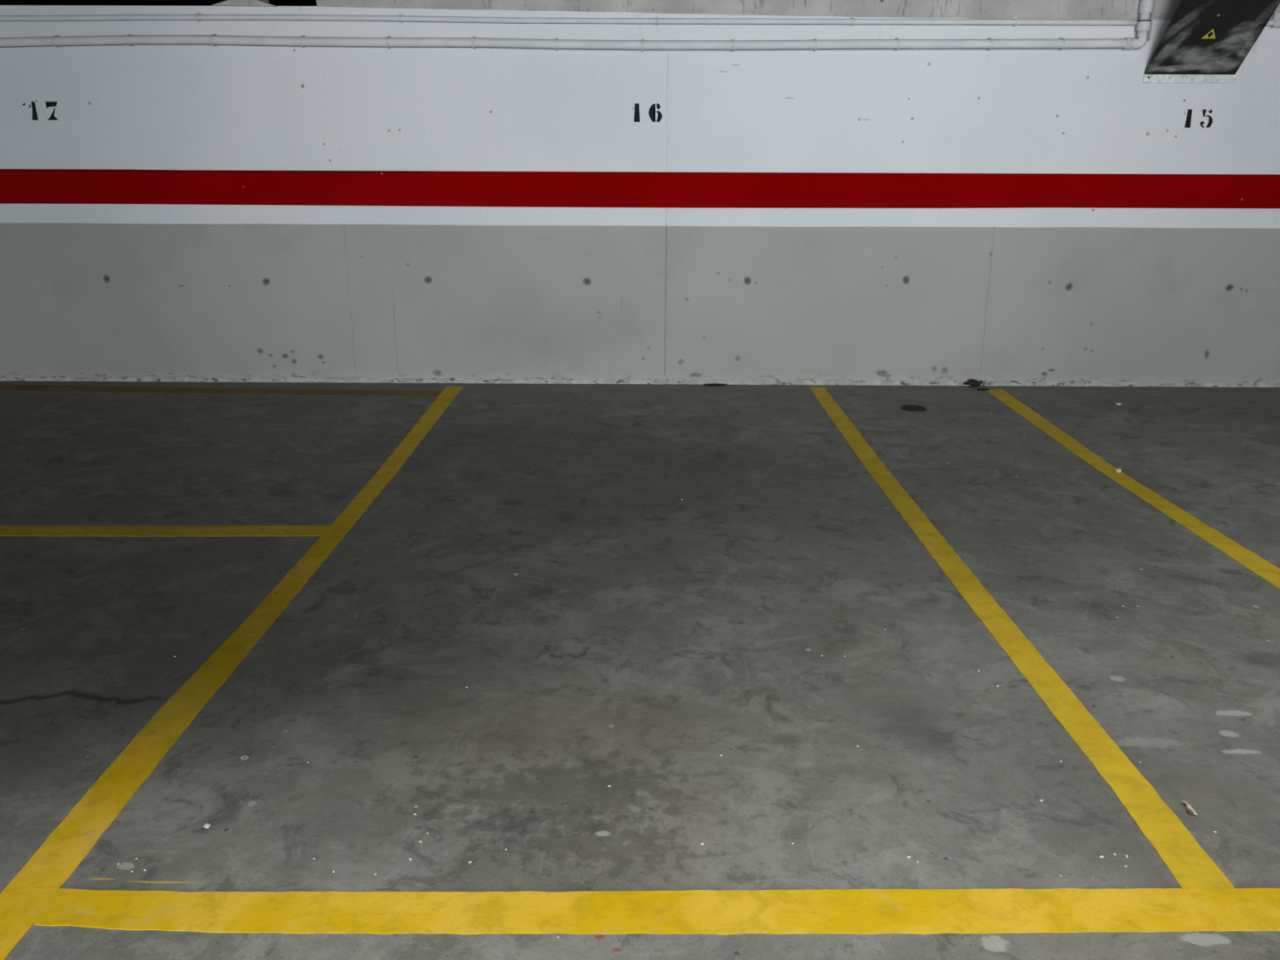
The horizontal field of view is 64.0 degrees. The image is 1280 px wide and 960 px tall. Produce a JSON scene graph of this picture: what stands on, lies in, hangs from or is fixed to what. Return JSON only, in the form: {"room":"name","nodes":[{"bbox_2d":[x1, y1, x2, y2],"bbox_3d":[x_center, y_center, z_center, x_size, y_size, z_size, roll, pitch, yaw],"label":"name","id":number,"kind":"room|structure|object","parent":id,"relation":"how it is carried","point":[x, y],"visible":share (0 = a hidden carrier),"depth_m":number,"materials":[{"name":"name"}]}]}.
{"room":"parking garage","nodes":[
{"label":"parking garage","id":0,"kind":"room"},
{"bbox_2d":[0,0,317,5],"bbox_3d":[0.554,-2.822,6.912,16.000,0.880,1.580,0,17,0],"label":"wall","id":1,"kind":"structure","parent":0,"point":[104,2],"depth_m":7.22,"materials":[{"name":"concrete"}]},
{"bbox_2d":[212,0,282,6],"bbox_3d":[-2.342,-2.885,6.148,0.386,0.101,0.220,0,17,0],"label":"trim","id":2,"kind":"structure","parent":1,"relation":"attached to","point":[220,2],"depth_m":6.06,"materials":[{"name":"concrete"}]},
{"bbox_2d":[0,380,1279,959],"bbox_3d":[0.494,1.446,0.391,16.000,0.150,13.884,0,17,0],"label":"floor","id":3,"kind":"structure","parent":0,"point":[643,636],"depth_m":3.09,"materials":[{"name":"concrete"}]},
{"bbox_2d":[0,525,330,536],"bbox_3d":[-2.478,0.200,4.063,2.584,0.001,0.126,0,17,0],"label":"parking line","id":4,"kind":"object","parent":3,"relation":"on","point":[137,531],"visible":1,"depth_m":4.07,"materials":[{"name":"yellow paint"}]},
{"bbox_2d":[203,823,210,828],"bbox_3d":[-0.959,0.766,2.268,0.012,0.009,0.012,7,19,19],"label":"pebble","id":5,"kind":"object","parent":3,"relation":"on","point":[206,825],"visible":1,"depth_m":2.27,"materials":[{"name":"white stone"}]},
{"bbox_2d":[0,384,442,396],"bbox_3d":[-3.514,-0.579,6.528,4.597,0.001,0.233,1,17,1],"label":"parking line","id":6,"kind":"object","parent":3,"relation":"on","point":[2,386],"visible":1,"depth_m":6.49,"materials":[{"name":"yellow paint"}]},
{"bbox_2d":[0,386,463,959],"bbox_3d":[-1.216,0.156,4.217,0.130,0.002,5.092,0,17,0],"label":"parking line","id":7,"kind":"object","parent":3,"relation":"on","point":[66,847],"visible":1,"depth_m":2.63,"materials":[{"name":"yellow paint"}]},
{"bbox_2d":[239,754,249,761],"bbox_3d":[-0.975,0.685,2.524,0.022,0.012,0.018,-6,18,-19],"label":"pebble","id":8,"kind":"object","parent":3,"relation":"on","point":[244,757],"visible":1,"depth_m":2.52,"materials":[{"name":"grey stone"}]},
{"bbox_2d":[34,887,1279,934],"bbox_3d":[0.259,0.851,2.026,2.979,0.002,0.132,0,17,0],"label":"parking line","id":9,"kind":"object","parent":3,"relation":"on","point":[861,911],"visible":1,"depth_m":2.02,"materials":[{"name":"yellow paint"}]},
{"bbox_2d":[704,384,727,385],"bbox_3d":[0.494,-0.624,6.702,0.168,0.012,0.049,0,17,0],"label":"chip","id":10,"kind":"object","parent":3,"relation":"on","point":[704,384],"visible":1,"depth_m":6.69,"materials":[{"name":"black"}]},
{"bbox_2d":[900,404,926,411],"bbox_3d":[1.630,-0.428,6.100,0.150,0.008,0.136,8,19,23],"label":"drain cover","id":11,"kind":"object","parent":3,"relation":"on","point":[910,407],"visible":1,"depth_m":6.09,"materials":[{"name":"black metal"}]},
{"bbox_2d":[963,378,983,386],"bbox_3d":[2.180,-0.633,6.693,0.133,0.048,0.058,0,17,0],"label":"clump","id":12,"kind":"object","parent":3,"relation":"on","point":[972,382],"visible":1,"depth_m":6.68,"materials":[{"name":"black"}]},
{"bbox_2d":[808,387,1234,888],"bbox_3d":[1.147,0.128,4.337,0.123,0.002,4.872,0,17,0],"label":"parking line","id":13,"kind":"object","parent":3,"relation":"on","point":[1189,864],"visible":1,"depth_m":2.81,"materials":[{"name":"yellow paint"}]},
{"bbox_2d":[987,389,1279,589],"bbox_3d":[2.276,0.032,4.657,0.160,0.002,4.139,0,17,0],"label":"parking line","id":14,"kind":"object","parent":3,"relation":"on","point":[1267,571],"visible":1,"depth_m":4.47,"materials":[{"name":"yellow paint"}]},
{"bbox_2d":[1115,468,1121,472],"bbox_3d":[2.274,-0.045,4.866,0.029,0.019,0.028,0,17,0],"label":"pebble","id":15,"kind":"object","parent":14,"relation":"on","point":[1117,470],"visible":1,"depth_m":4.86,"materials":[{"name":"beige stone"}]},
{"bbox_2d":[1181,800,1197,815],"bbox_3d":[1.254,0.749,2.344,0.018,0.013,0.053,-1,18,-4],"label":"wood splinter","id":16,"kind":"object","parent":3,"relation":"on","point":[1189,810],"visible":1,"depth_m":2.33,"materials":[{"name":"beige wood"}]},
{"bbox_2d":[0,5,1279,383],"bbox_3d":[0.546,-1.683,6.552,16.000,2.422,0.250,0,17,0],"label":"wall","id":17,"kind":"structure","parent":0,"point":[986,298],"depth_m":6.44,"materials":[{"name":"paint"}]},
{"bbox_2d":[22,100,58,120],"bbox_3d":[-3.668,-2.263,6.269,0.220,0.114,0.002,0,17,0],"label":"number","id":18,"kind":"object","parent":17,"relation":"attached to","point":[52,117],"visible":1,"depth_m":6.27,"materials":[{"name":"black paint"}]},
{"bbox_2d":[103,274,110,283],"bbox_3d":[-3.424,-1.289,6.572,0.048,0.053,0.005,0,17,0],"label":"plug","id":19,"kind":"object","parent":17,"relation":"attached to","point":[106,278],"visible":1,"depth_m":6.57,"materials":[{"name":"grey"}]},
{"bbox_2d":[262,277,269,285],"bbox_3d":[-2.399,-1.272,6.569,0.050,0.051,0.005,0,17,0],"label":"plug","id":20,"kind":"object","parent":17,"relation":"attached to","point":[265,281],"visible":1,"depth_m":6.57,"materials":[{"name":"grey"}]},
{"bbox_2d":[424,275,432,283],"bbox_3d":[-1.356,-1.282,6.559,0.052,0.049,0.005,0,17,0],"label":"plug","id":21,"kind":"object","parent":17,"relation":"attached to","point":[427,279],"visible":1,"depth_m":6.56,"materials":[{"name":"grey"}]},
{"bbox_2d":[0,11,1137,27],"bbox_3d":[-1.332,-2.739,6.081,8.533,0.066,0.039,0,17,0],"label":"conduit","id":22,"kind":"object","parent":17,"relation":"attached to","point":[1015,21],"visible":1,"depth_m":6.07,"materials":[{"name":"paint"}]},
{"bbox_2d":[0,0,1153,52],"bbox_3d":[-1.304,-2.778,6.048,8.629,0.453,0.079,0,17,0],"label":"conduit","id":23,"kind":"object","parent":17,"relation":"attached to","point":[1143,27],"visible":1,"depth_m":6.08,"materials":[{"name":"paint"}]},
{"bbox_2d":[582,277,591,285],"bbox_3d":[-0.339,-1.270,6.555,0.052,0.048,0.005,0,17,0],"label":"plug","id":24,"kind":"object","parent":17,"relation":"attached to","point":[587,281],"visible":1,"depth_m":6.56,"materials":[{"name":"grey"}]},
{"bbox_2d":[0,168,1279,208],"bbox_3d":[-0.033,-1.810,6.383,12.296,0.218,0.002,0,17,0],"label":"red stripe","id":25,"kind":"object","parent":17,"relation":"attached to","point":[17,186],"visible":1,"depth_m":6.38,"materials":[{"name":"paint"}]},
{"bbox_2d":[0,375,1279,387],"bbox_3d":[1.041,-0.648,6.736,13.000,0.045,0.034,0,17,0],"label":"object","id":26,"kind":"structure","parent":17,"relation":"attached to","point":[27,378],"depth_m":6.74,"materials":[{"name":"concrete"}]},
{"bbox_2d":[633,103,662,122],"bbox_3d":[0.046,-2.241,6.249,0.179,0.107,0.002,0,17,0],"label":"number","id":27,"kind":"object","parent":17,"relation":"attached to","point":[652,112],"visible":1,"depth_m":6.25,"materials":[{"name":"black paint"}]},
{"bbox_2d":[744,276,750,285],"bbox_3d":[0.688,-1.274,6.546,0.050,0.051,0.005,0,17,0],"label":"plug","id":28,"kind":"object","parent":17,"relation":"attached to","point":[747,280],"visible":1,"depth_m":6.55,"materials":[{"name":"grey"}]},
{"bbox_2d":[316,0,1279,20],"bbox_3d":[3.317,-2.887,6.137,10.466,0.271,0.260,0,17,0],"label":"trim","id":29,"kind":"structure","parent":17,"relation":"attached to","point":[1043,9],"depth_m":6.05,"materials":[{"name":"concrete"}]},
{"bbox_2d":[902,275,909,284],"bbox_3d":[1.701,-1.277,6.538,0.048,0.052,0.005,0,17,0],"label":"plug","id":30,"kind":"object","parent":17,"relation":"attached to","point":[905,279],"visible":1,"depth_m":6.54,"materials":[{"name":"grey"}]},
{"bbox_2d":[1064,282,1073,290],"bbox_3d":[2.744,-1.235,6.543,0.050,0.050,0.005,0,17,0],"label":"plug","id":31,"kind":"object","parent":17,"relation":"attached to","point":[1069,286],"visible":1,"depth_m":6.54,"materials":[{"name":"grey"}]},
{"bbox_2d":[1146,0,1155,40],"bbox_3d":[3.024,-2.765,6.046,0.016,0.315,0.029,0,17,0],"label":"strip","id":32,"kind":"object","parent":17,"relation":"attached to","point":[1154,5],"visible":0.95,"depth_m":6.05,"materials":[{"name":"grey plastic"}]},
{"bbox_2d":[1184,109,1212,127],"bbox_3d":[3.402,-2.201,6.236,0.178,0.107,0.002,0,17,0],"label":"number","id":33,"kind":"object","parent":17,"relation":"attached to","point":[1189,111],"visible":1,"depth_m":6.24,"materials":[{"name":"black paint"}]},
{"bbox_2d":[1142,0,1279,82],"bbox_3d":[3.308,-2.617,5.798,0.556,0.651,0.607,0,17,0],"label":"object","id":34,"kind":"object","parent":17,"relation":"attached to","point":[1179,56],"visible":1,"depth_m":5.94,"materials":[{"name":"paint"}]},
{"bbox_2d":[1198,26,1216,40],"bbox_3d":[3.288,-2.569,5.892,0.103,0.064,0.064,0,17,0],"label":"warning sign","id":35,"kind":"object","parent":34,"relation":"attached to","point":[1211,35],"visible":1,"depth_m":5.91,"materials":[{"name":"yellow paint"}]},
{"bbox_2d":[1225,284,1233,290],"bbox_3d":[3.766,-1.228,6.538,0.052,0.048,0.005,0,17,0],"label":"plug","id":36,"kind":"object","parent":17,"relation":"attached to","point":[1230,287],"visible":1,"depth_m":6.54,"materials":[{"name":"grey"}]},
{"bbox_2d":[1265,11,1279,29],"bbox_3d":[4.174,-2.718,6.048,1.232,0.094,0.056,0,17,0],"label":"conduit","id":37,"kind":"object","parent":17,"relation":"attached to","point":[1274,21],"visible":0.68,"depth_m":6.04,"materials":[{"name":"paint"}]}
]}

